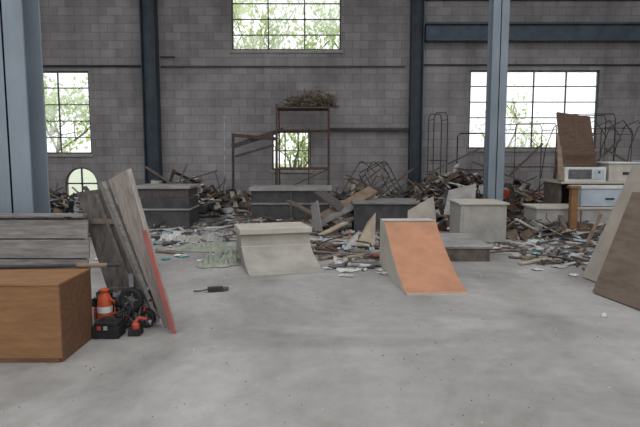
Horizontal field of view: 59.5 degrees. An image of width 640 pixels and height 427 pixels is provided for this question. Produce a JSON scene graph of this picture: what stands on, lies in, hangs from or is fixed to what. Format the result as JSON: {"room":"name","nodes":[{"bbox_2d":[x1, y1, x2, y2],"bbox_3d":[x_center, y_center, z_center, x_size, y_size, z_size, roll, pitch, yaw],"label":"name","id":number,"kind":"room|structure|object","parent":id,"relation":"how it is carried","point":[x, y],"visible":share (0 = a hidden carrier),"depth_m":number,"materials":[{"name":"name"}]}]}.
{"room":"abandoned warehouse","nodes":[
{"label":"abandoned warehouse","id":0,"kind":"room"},
{"bbox_2d":[0,215,639,426],"bbox_3d":[0.000,0.716,7.247,22.400,0.211,22.254,0,6,0],"label":"floor","id":1,"kind":"structure","parent":0,"point":[170,374],"depth_m":3.83,"materials":[{"name":"concrete"}]},
{"bbox_2d":[0,0,50,217],"bbox_3d":[-2.830,-2.610,5.048,0.490,6.900,0.460,0,6,0],"label":"steel column","id":2,"kind":"structure","parent":1,"relation":"on","point":[24,175],"depth_m":5.12,"materials":[{"name":"metal"}]},
{"bbox_2d":[0,213,89,267],"bbox_3d":[-2.594,0.432,4.750,1.312,0.886,0.217,0,6,0],"label":"wooden planks","id":3,"kind":"object","parent":1,"relation":"on","point":[23,241],"visible":0.58,"depth_m":4.70,"materials":[{"name":"grey wood"}]},
{"bbox_2d":[0,268,92,362],"bbox_3d":[-2.283,0.705,3.977,1.121,0.540,0.524,0,6,0],"label":"wooden box","id":4,"kind":"object","parent":1,"relation":"on","point":[46,316],"visible":0.99,"depth_m":3.74,"materials":[{"name":"brown wood"}]},
{"bbox_2d":[0,263,120,268],"bbox_3d":[-2.250,0.393,4.168,1.503,0.035,0.038,0,6,-3],"label":"metal pole","id":5,"kind":"object","parent":4,"relation":"on","point":[78,265],"visible":1,"depth_m":4.18,"materials":[{"name":"brown metal"}]},
{"bbox_2d":[49,182,89,212],"bbox_3d":[-7.187,-0.523,13.410,5.233,1.099,3.687,0,6,-3],"label":"debris pile","id":6,"kind":"object","parent":1,"relation":"on","point":[63,202],"visible":0.26,"depth_m":13.22,"materials":[{"name":"grey wood"}]},
{"bbox_2d":[94,307,97,319],"bbox_3d":[-1.790,0.797,4.563,0.100,0.230,0.100,0,6,0],"label":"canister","id":7,"kind":"object","parent":1,"relation":"on","point":[95,308],"visible":0.02,"depth_m":4.52,"materials":[{"name":"red metal"}]},
{"bbox_2d":[97,288,115,319],"bbox_3d":[-1.695,0.759,4.429,0.161,0.335,0.149,-2,7,-18],"label":"jug","id":8,"kind":"object","parent":1,"relation":"on","point":[104,301],"visible":0.65,"depth_m":4.38,"materials":[{"name":"plastic"}]},
{"bbox_2d":[92,316,125,338],"bbox_3d":[-1.620,0.863,4.294,0.200,0.157,0.168,0,6,0],"label":"toolbox","id":9,"kind":"object","parent":1,"relation":"on","point":[106,327],"visible":1,"depth_m":4.22,"materials":[{"name":"plastic"}]},
{"bbox_2d":[77,188,160,318],"bbox_3d":[-1.740,0.339,4.769,0.771,1.103,0.159,2,7,20],"label":"wood panel","id":10,"kind":"object","parent":1,"relation":"on","point":[106,241],"visible":0.45,"depth_m":4.79,"materials":[{"name":"grey wood"}]},
{"bbox_2d":[92,287,156,326],"bbox_3d":[-1.585,0.766,4.578,0.488,0.326,0.348,0,6,0],"label":"heap","id":11,"kind":"object","parent":1,"relation":"on","point":[131,316],"visible":0.45,"depth_m":4.48,"materials":[{"name":"black rubber"}]},
{"bbox_2d":[119,273,143,310],"bbox_3d":[-1.500,0.632,4.503,0.190,0.280,0.169,0,6,0],"label":"caster wheel","id":12,"kind":"object","parent":11,"relation":"on","point":[134,296],"visible":0.99,"depth_m":4.43,"materials":[{"name":"black rubber"}]},
{"bbox_2d":[137,300,155,327],"bbox_3d":[-1.400,0.781,4.560,0.150,0.260,0.169,0,6,0],"label":"wheel","id":13,"kind":"object","parent":11,"relation":"on","point":[150,314],"visible":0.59,"depth_m":4.49,"materials":[{"name":"rubber"}]},
{"bbox_2d":[128,316,146,335],"bbox_3d":[-1.404,0.867,4.329,0.132,0.142,0.100,0,6,0],"label":"cordless drill","id":14,"kind":"object","parent":1,"relation":"on","point":[136,329],"visible":1,"depth_m":4.31,"materials":[{"name":"red plastic"}]},
{"bbox_2d":[99,169,177,333],"bbox_3d":[-1.464,0.280,4.487,0.783,1.284,0.187,2,7,18],"label":"leaning board","id":15,"kind":"object","parent":1,"relation":"on","point":[123,185],"visible":0.97,"depth_m":4.48,"materials":[{"name":"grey wood"}]},
{"bbox_2d":[89,221,190,241],"bbox_3d":[-3.627,0.246,9.447,2.868,0.321,3.364,0,6,0],"label":"rubble","id":16,"kind":"object","parent":1,"relation":"on","point":[150,226],"visible":0.12,"depth_m":9.68,"materials":[{"name":"concrete"}]},
{"bbox_2d":[139,0,162,183],"bbox_3d":[-4.520,-3.710,14.937,0.480,6.950,0.460,0,6,0],"label":"steel column","id":17,"kind":"structure","parent":1,"relation":"on","point":[148,10],"depth_m":14.94,"materials":[{"name":"metal"}]},
{"bbox_2d":[136,184,199,228],"bbox_3d":[-2.975,-0.164,10.911,1.150,0.770,1.170,0,6,0],"label":"box","id":18,"kind":"object","parent":1,"relation":"on","point":[177,205],"visible":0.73,"depth_m":10.38,"materials":[{"name":"grey concrete"}]},
{"bbox_2d":[159,231,184,241],"bbox_3d":[-2.345,0.347,8.984,0.450,0.153,0.348,-5,8,-37],"label":"plastic sheet","id":19,"kind":"object","parent":1,"relation":"on","point":[166,236],"visible":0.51,"depth_m":8.92,"materials":[{"name":"white plastic"}]},
{"bbox_2d":[115,169,250,218],"bbox_3d":[-3.266,-0.551,13.469,3.886,1.090,3.914,-1,6,-7],"label":"debris pile","id":20,"kind":"object","parent":1,"relation":"on","point":[210,201],"visible":0.4,"depth_m":12.89,"materials":[{"name":"brown wood"}]},
{"bbox_2d":[144,120,639,199],"bbox_3d":[2.037,-1.200,12.686,11.903,1.873,1.139,0,6,0],"label":"scrap","id":21,"kind":"object","parent":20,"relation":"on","point":[619,139],"visible":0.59,"depth_m":12.55,"materials":[{"name":"brown metal"}]},
{"bbox_2d":[149,222,235,247],"bbox_3d":[-1.838,0.318,9.649,2.465,0.109,2.917,0,6,0],"label":"rubble","id":22,"kind":"object","parent":1,"relation":"on","point":[181,229],"visible":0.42,"depth_m":9.51,"materials":[{"name":"grey concrete"}]},
{"bbox_2d":[168,232,221,242],"bbox_3d":[-1.996,0.369,8.886,0.880,0.130,0.526,0,6,0],"label":"plastic sheet","id":23,"kind":"object","parent":1,"relation":"on","point":[180,237],"visible":0.86,"depth_m":8.82,"materials":[{"name":"plastic"}]},
{"bbox_2d":[174,239,235,251],"bbox_3d":[-1.566,0.450,8.213,1.235,0.116,0.700,0,6,0],"label":"tarp","id":24,"kind":"object","parent":1,"relation":"on","point":[214,246],"visible":0.9,"depth_m":8.07,"materials":[{"name":"plastic"}]},
{"bbox_2d":[194,286,228,291],"bbox_3d":[-1.099,0.763,5.659,0.352,0.045,0.057,-2,6,-15],"label":"tool","id":25,"kind":"object","parent":1,"relation":"on","point":[211,288],"visible":1,"depth_m":5.64,"materials":[{"name":"black"}]},
{"bbox_2d":[196,249,240,267],"bbox_3d":[-1.234,0.536,7.202,0.643,0.162,0.874,0,6,0],"label":"tarp","id":26,"kind":"object","parent":1,"relation":"on","point":[219,259],"visible":0.84,"depth_m":7.01,"materials":[{"name":"plastic"}]},
{"bbox_2d":[223,115,225,194],"bbox_3d":[-2.350,-1.242,13.746,0.200,2.300,0.200,0,6,0],"label":"steel post","id":27,"kind":"object","parent":1,"relation":"on","point":[224,121],"visible":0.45,"depth_m":13.69,"materials":[{"name":"brown metal"}]},
{"bbox_2d":[226,188,250,211],"bbox_3d":[-1.415,-0.384,14.080,3.580,0.709,2.966,0,6,0],"label":"debris pile","id":28,"kind":"object","parent":1,"relation":"on","point":[246,195],"visible":0.08,"depth_m":13.41,"materials":[{"name":"metal"}]},
{"bbox_2d":[231,128,283,187],"bbox_3d":[-1.622,-1.218,14.653,1.392,2.058,0.153,0,6,-4],"label":"frame","id":29,"kind":"object","parent":1,"relation":"on","point":[266,136],"visible":0.67,"depth_m":14.59,"materials":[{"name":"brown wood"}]},
{"bbox_2d":[234,222,323,276],"bbox_3d":[-0.542,0.416,7.049,0.920,0.450,1.290,-2,6,-15],"label":"ramp","id":30,"kind":"object","parent":1,"relation":"on","point":[276,248],"visible":0.98,"depth_m":7.00,"materials":[{"name":"beige concrete"}]},
{"bbox_2d":[249,185,331,222],"bbox_3d":[-0.590,-0.214,11.645,1.660,0.710,0.900,0,6,0],"label":"box","id":31,"kind":"object","parent":1,"relation":"on","point":[266,200],"visible":0.62,"depth_m":11.24,"materials":[{"name":"grey concrete"}]},
{"bbox_2d":[122,194,479,229],"bbox_3d":[-0.025,-0.093,11.552,9.182,0.617,2.732,0,6,0],"label":"rubble","id":32,"kind":"object","parent":1,"relation":"on","point":[239,220],"visible":0.22,"depth_m":10.98,"materials":[{"name":"concrete"}]},
{"bbox_2d":[276,104,329,184],"bbox_3d":[-0.425,-1.456,14.327,1.334,2.600,0.844,0,6,0],"label":"rack","id":33,"kind":"object","parent":1,"relation":"on","point":[278,108],"visible":0.9,"depth_m":13.94,"materials":[{"name":"brown rusty metal"}]},
{"bbox_2d":[277,86,339,109],"bbox_3d":[-0.309,-2.893,14.184,1.605,0.560,1.167,0,6,0],"label":"brush pile","id":34,"kind":"object","parent":33,"relation":"on","point":[311,100],"visible":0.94,"depth_m":13.92,"materials":[{"name":"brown plant"}]},
{"bbox_2d":[286,186,377,237],"bbox_3d":[0.352,-0.054,10.059,1.542,0.827,1.687,-2,7,-21],"label":"planks","id":35,"kind":"object","parent":1,"relation":"on","point":[345,207],"visible":0.7,"depth_m":10.08,"materials":[{"name":"brown wood"}]},
{"bbox_2d":[90,230,593,276],"bbox_3d":[0.529,0.501,7.973,7.628,0.070,3.360,1,6,9],"label":"scattered papers","id":36,"kind":"object","parent":1,"relation":"on","point":[168,249],"visible":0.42,"depth_m":7.11,"materials":[{"name":"paper"}]},
{"bbox_2d":[309,229,379,258],"bbox_3d":[0.335,0.374,8.741,2.023,0.215,2.799,0,6,0],"label":"rubble","id":37,"kind":"object","parent":1,"relation":"on","point":[315,241],"visible":0.45,"depth_m":8.15,"materials":[{"name":"concrete"}]},
{"bbox_2d":[154,236,549,266],"bbox_3d":[0.315,0.491,7.797,5.462,0.124,1.685,2,7,19],"label":"planks","id":38,"kind":"object","parent":1,"relation":"on","point":[347,237],"visible":0.62,"depth_m":7.53,"materials":[{"name":"brown wood"}]},
{"bbox_2d":[327,247,380,269],"bbox_3d":[0.581,0.549,7.367,0.993,0.139,1.460,0,6,0],"label":"rubble","id":39,"kind":"object","parent":1,"relation":"on","point":[370,254],"visible":0.69,"depth_m":7.06,"materials":[{"name":"grey wood"}]},
{"bbox_2d":[346,213,375,249],"bbox_3d":[0.557,0.275,8.202,0.760,0.519,0.360,-3,7,-28],"label":"wood offcut","id":40,"kind":"object","parent":1,"relation":"on","point":[368,234],"visible":0.55,"depth_m":8.21,"materials":[{"name":"paint"}]},
{"bbox_2d":[338,161,388,198],"bbox_3d":[1.035,-0.625,13.277,1.108,1.232,0.524,-4,7,-30],"label":"frame","id":41,"kind":"object","parent":1,"relation":"on","point":[360,161],"visible":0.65,"depth_m":13.29,"materials":[{"name":"brown metal"}]},
{"bbox_2d":[359,161,405,197],"bbox_3d":[1.462,-0.633,13.024,1.013,1.156,0.524,2,7,20],"label":"frame","id":42,"kind":"object","parent":1,"relation":"on","point":[382,163],"visible":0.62,"depth_m":12.92,"materials":[{"name":"brown metal"}]},
{"bbox_2d":[326,171,441,215],"bbox_3d":[1.256,-0.521,13.574,3.910,1.056,3.468,1,6,10],"label":"debris pile","id":43,"kind":"object","parent":1,"relation":"on","point":[354,185],"visible":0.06,"depth_m":13.50,"materials":[{"name":"brown wood"}]},
{"bbox_2d":[351,198,419,231],"bbox_3d":[1.160,0.022,10.262,1.180,0.540,0.880,0,6,0],"label":"box","id":44,"kind":"object","parent":1,"relation":"on","point":[364,210],"visible":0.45,"depth_m":9.86,"materials":[{"name":"grey concrete"}]},
{"bbox_2d":[408,0,424,187],"bbox_3d":[2.570,-3.710,14.937,0.410,6.950,0.460,0,6,0],"label":"steel column","id":45,"kind":"structure","parent":1,"relation":"on","point":[417,6],"depth_m":14.94,"materials":[{"name":"metal"}]},
{"bbox_2d":[425,22,639,42],"bbox_3d":[6.850,-4.793,14.819,8.100,0.470,0.300,0,6,0],"label":"girder","id":46,"kind":"object","parent":45,"relation":"attached to","point":[436,32],"visible":1,"depth_m":14.79,"materials":[{"name":"blue metal"}]},
{"bbox_2d":[407,196,436,223],"bbox_3d":[1.698,0.053,9.469,0.566,0.671,0.317,-1,6,-11],"label":"wood offcut","id":47,"kind":"object","parent":1,"relation":"on","point":[426,209],"visible":0.46,"depth_m":9.52,"materials":[{"name":"grey wood"}]},
{"bbox_2d":[380,218,467,295],"bbox_3d":[1.112,0.427,6.266,0.624,0.597,1.530,0,6,-4],"label":"ramp","id":48,"kind":"object","parent":1,"relation":"on","point":[413,253],"visible":1,"depth_m":6.22,"materials":[{"name":"brown wood"}]},
{"bbox_2d":[419,200,448,230],"bbox_3d":[2.340,-0.050,11.015,2.683,0.678,2.307,4,7,33],"label":"debris pile","id":49,"kind":"object","parent":1,"relation":"on","point":[441,219],"visible":0.16,"depth_m":10.26,"materials":[{"name":"grey wood"}]},
{"bbox_2d":[444,184,475,230],"bbox_3d":[2.524,-0.110,10.105,0.652,0.845,0.316,0,6,0],"label":"wood offcut","id":50,"kind":"object","parent":49,"relation":"on","point":[466,192],"visible":0.58,"depth_m":10.13,"materials":[{"name":"grey wood"}]},
{"bbox_2d":[427,112,447,174],"bbox_3d":[3.028,-1.377,14.485,0.374,2.410,0.524,-1,6,-5],"label":"frame","id":51,"kind":"object","parent":1,"relation":"on","point":[433,160],"visible":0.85,"depth_m":14.26,"materials":[{"name":"black metal"}]},
{"bbox_2d":[388,163,506,205],"bbox_3d":[3.157,-0.575,13.371,3.649,1.260,3.898,0,6,2],"label":"debris pile","id":52,"kind":"object","parent":1,"relation":"on","point":[432,185],"visible":0.34,"depth_m":12.89,"materials":[{"name":"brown wood"}]},
{"bbox_2d":[478,185,509,197],"bbox_3d":[5.246,-0.403,11.507,3.857,0.326,0.521,2,6,17],"label":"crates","id":53,"kind":"object","parent":52,"relation":"on","point":[506,192],"visible":0.3,"depth_m":11.91,"materials":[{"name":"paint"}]},
{"bbox_2d":[440,233,492,260],"bbox_3d":[1.815,0.454,7.815,0.830,0.210,1.220,0,6,0],"label":"pad","id":54,"kind":"object","parent":1,"relation":"on","point":[458,246],"visible":0.54,"depth_m":7.26,"materials":[{"name":"grey concrete"}]},
{"bbox_2d":[456,133,484,176],"bbox_3d":[3.952,-1.150,14.706,0.724,1.910,0.524,1,6,12],"label":"frame","id":55,"kind":"object","parent":1,"relation":"on","point":[459,133],"visible":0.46,"depth_m":14.78,"materials":[{"name":"metal"}]},
{"bbox_2d":[448,199,509,243],"bbox_3d":[2.470,0.124,8.815,0.760,0.650,0.760,0,6,0],"label":"box","id":56,"kind":"object","parent":1,"relation":"on","point":[484,219],"visible":0.8,"depth_m":8.46,"materials":[{"name":"grey concrete"}]},
{"bbox_2d":[483,0,509,200],"bbox_3d":[3.250,-3.197,10.214,0.410,6.950,0.420,0,6,0],"label":"steel column","id":57,"kind":"structure","parent":1,"relation":"on","point":[499,10],"depth_m":10.24,"materials":[{"name":"metal"}]},
{"bbox_2d":[476,176,543,217],"bbox_3d":[4.657,-0.403,12.967,3.260,0.950,2.946,0,6,0],"label":"debris pile","id":58,"kind":"object","parent":1,"relation":"on","point":[521,194],"visible":0.2,"depth_m":12.21,"materials":[{"name":"brown wood"}]},
{"bbox_2d":[504,123,556,191],"bbox_3d":[5.138,-1.158,13.849,1.124,2.110,0.624,-1,6,-12],"label":"frame","id":59,"kind":"object","parent":1,"relation":"on","point":[514,166],"visible":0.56,"depth_m":13.63,"materials":[{"name":"brown metal"}]},
{"bbox_2d":[486,235,598,270],"bbox_3d":[3.678,0.479,8.011,2.883,0.149,2.807,6,9,43],"label":"rubble","id":60,"kind":"object","parent":1,"relation":"on","point":[575,257],"visible":0.59,"depth_m":7.89,"materials":[{"name":"concrete"}]},
{"bbox_2d":[506,204,605,242],"bbox_3d":[4.261,0.104,9.713,3.480,0.573,2.290,0,6,0],"label":"debris pile","id":61,"kind":"object","parent":1,"relation":"on","point":[516,228],"visible":0.38,"depth_m":9.07,"materials":[{"name":"brown wood"}]},
{"bbox_2d":[522,204,613,228],"bbox_3d":[4.310,0.106,9.668,1.440,0.500,0.660,0,6,0],"label":"base cabinet","id":62,"kind":"object","parent":1,"relation":"on","point":[534,212],"visible":0.46,"depth_m":9.36,"materials":[{"name":"white wood"}]},
{"bbox_2d":[568,185,622,205],"bbox_3d":[4.850,-0.308,9.548,1.040,0.330,0.490,0,6,0],"label":"drawer unit","id":63,"kind":"object","parent":62,"relation":"on","point":[588,195],"visible":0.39,"depth_m":9.32,"materials":[{"name":"grey metal"}]},
{"bbox_2d":[567,186,581,232],"bbox_3d":[4.155,-0.023,9.191,0.230,0.860,0.200,0,6,0],"label":"wood post","id":64,"kind":"object","parent":1,"relation":"on","point":[573,190],"visible":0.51,"depth_m":9.15,"materials":[{"name":"brown wood"}]},
{"bbox_2d":[540,179,624,203],"bbox_3d":[5.125,-0.190,10.642,1.550,0.880,1.000,0,6,0],"label":"workbench","id":65,"kind":"object","parent":1,"relation":"on","point":[555,191],"visible":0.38,"depth_m":10.59,"materials":[{"name":"brown wood"}]},
{"bbox_2d":[553,112,596,180],"bbox_3d":[4.708,-1.264,10.485,0.824,1.272,0.921,0,6,0],"label":"door","id":66,"kind":"structure","parent":65,"relation":"on","point":[574,138],"depth_m":10.39,"materials":[{"name":"brown wood"}]},
{"bbox_2d":[563,167,605,181],"bbox_3d":[4.790,-0.713,10.170,0.740,0.260,0.185,0,6,0],"label":"microwave","id":67,"kind":"object","parent":65,"relation":"on","point":[571,174],"visible":0.99,"depth_m":10.09,"materials":[{"name":"metal"}]},
{"bbox_2d":[596,161,639,180],"bbox_3d":[5.575,-0.796,10.526,0.710,0.350,0.760,0,6,0],"label":"storage box","id":68,"kind":"object","parent":65,"relation":"on","point":[615,170],"visible":0.59,"depth_m":10.18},
{"bbox_2d":[575,113,615,159],"bbox_3d":[6.442,-1.225,13.544,1.024,2.310,0.624,1,6,8],"label":"frame","id":69,"kind":"object","parent":1,"relation":"on","point":[601,113],"visible":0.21,"depth_m":13.16,"materials":[{"name":"metal"}]},
{"bbox_2d":[582,166,639,281],"bbox_3d":[3.255,0.122,5.957,0.550,1.272,0.676,-1,6,-5],"label":"panel","id":70,"kind":"object","parent":1,"relation":"on","point":[632,183],"visible":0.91,"depth_m":6.16,"materials":[{"name":"brown wood"}]},
{"bbox_2d":[592,127,632,161],"bbox_3d":[7.215,-1.134,14.095,1.023,2.010,0.524,-2,7,-20],"label":"frame","id":71,"kind":"object","parent":1,"relation":"on","point":[603,127],"visible":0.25,"depth_m":13.95,"materials":[{"name":"black metal"}]},
{"bbox_2d":[592,192,639,309],"bbox_3d":[3.004,0.326,5.188,0.416,1.032,0.828,-1,6,-10],"label":"panel","id":72,"kind":"object","parent":1,"relation":"on","point":[618,279],"visible":1,"depth_m":5.38,"materials":[{"name":"brown wood"}]},
{"bbox_2d":[39,0,639,199],"bbox_3d":[0.000,-3.772,15.282,22.000,7.000,0.200,0,6,0],"label":"wall","id":73,"kind":"structure","parent":0,"point":[194,101],"depth_m":15.21,"materials":[{"name":"grey brick"}]},
{"bbox_2d":[43,71,93,156],"bbox_3d":[-8.015,-2.720,15.366,3.570,2.310,0.260,0,6,0],"label":"window","id":74,"kind":"structure","parent":73,"relation":"in","point":[50,154],"depth_m":15.36,"materials":[{"name":"metal"}]},
{"bbox_2d":[66,167,97,193],"bbox_3d":[-6.600,-0.858,15.548,0.935,0.848,0.040,0,6,0],"label":"window","id":75,"kind":"structure","parent":73,"relation":"in","point":[81,168],"depth_m":15.53,"materials":[{"name":"metal"}]},
{"bbox_2d":[230,0,342,52],"bbox_3d":[-0.905,-5.395,15.076,3.050,2.130,0.260,0,6,0],"label":"window","id":76,"kind":"structure","parent":73,"relation":"in","point":[233,50],"depth_m":15.06,"materials":[{"name":"metal"}]},
{"bbox_2d":[270,132,312,172],"bbox_3d":[-0.785,-1.696,15.477,1.170,1.130,0.260,0,6,0],"label":"window","id":77,"kind":"structure","parent":73,"relation":"in","point":[273,150],"depth_m":15.43,"materials":[{"name":"metal"}]},
{"bbox_2d":[43,0,639,66],"bbox_3d":[0.500,-4.827,14.980,20.000,1.794,0.068,0,6,0],"label":"conduit","id":78,"kind":"object","parent":73,"relation":"attached to","point":[425,0],"visible":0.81,"depth_m":15.06,"materials":[{"name":"grey metal"}]},
{"bbox_2d":[330,128,407,130],"bbox_3d":[1.315,-2.295,15.241,2.130,0.070,0.200,0,6,0],"label":"wall ledge","id":79,"kind":"object","parent":73,"relation":"attached to","point":[331,129],"visible":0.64,"depth_m":15.14,"materials":[{"name":"grey metal"}]},
{"bbox_2d":[466,70,598,151],"bbox_3d":[5.830,-2.800,15.357,3.620,2.190,0.260,0,6,0],"label":"window","id":80,"kind":"structure","parent":73,"relation":"in","point":[470,149],"depth_m":15.33,"materials":[{"name":"metal"}]},
{"label":"outside","id":81,"kind":"structure","parent":0,"visible":0},
{"bbox_2d":[69,163,309,194],"bbox_3d":[0.000,-3.577,47.743,120.000,0.200,64.300,0,6,0],"label":"ground","id":82,"kind":"structure","parent":81,"point":[75,177],"depth_m":31.49,"materials":[{"name":"white"}]},
{"bbox_2d":[43,74,89,151],"bbox_3d":[-8.139,-2.612,17.887,3.474,4.340,2.729,0,6,0],"label":"tree","id":83,"kind":"object","parent":82,"relation":"on","point":[48,108],"visible":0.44,"depth_m":17.54,"materials":[{"name":"green plant"}]},
{"bbox_2d":[233,0,335,48],"bbox_3d":[-2.356,-4.296,18.633,3.446,7.532,6.406,-4,7,-30],"label":"tree","id":84,"kind":"object","parent":82,"relation":"on","point":[242,10],"visible":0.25,"depth_m":17.04,"materials":[{"name":"green plant"}]},
{"bbox_2d":[274,133,309,166],"bbox_3d":[-0.803,-1.833,17.363,2.084,2.917,1.365,0,6,0],"label":"tree","id":85,"kind":"object","parent":82,"relation":"on","point":[302,143],"visible":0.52,"depth_m":17.21,"materials":[{"name":"green plant"}]},
{"bbox_2d":[249,0,339,48],"bbox_3d":[1.253,-4.074,18.193,7.328,7.176,4.378,-1,6,-12],"label":"tree","id":86,"kind":"object","parent":82,"relation":"on","point":[332,42],"visible":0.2,"depth_m":16.79,"materials":[{"name":"green plant"}]},
{"bbox_2d":[470,84,551,146],"bbox_3d":[5.977,-2.306,17.922,2.969,3.733,2.118,0,6,0],"label":"tree","id":87,"kind":"object","parent":82,"relation":"on","point":[512,111],"visible":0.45,"depth_m":17.96,"materials":[{"name":"green plant"}]}
]}

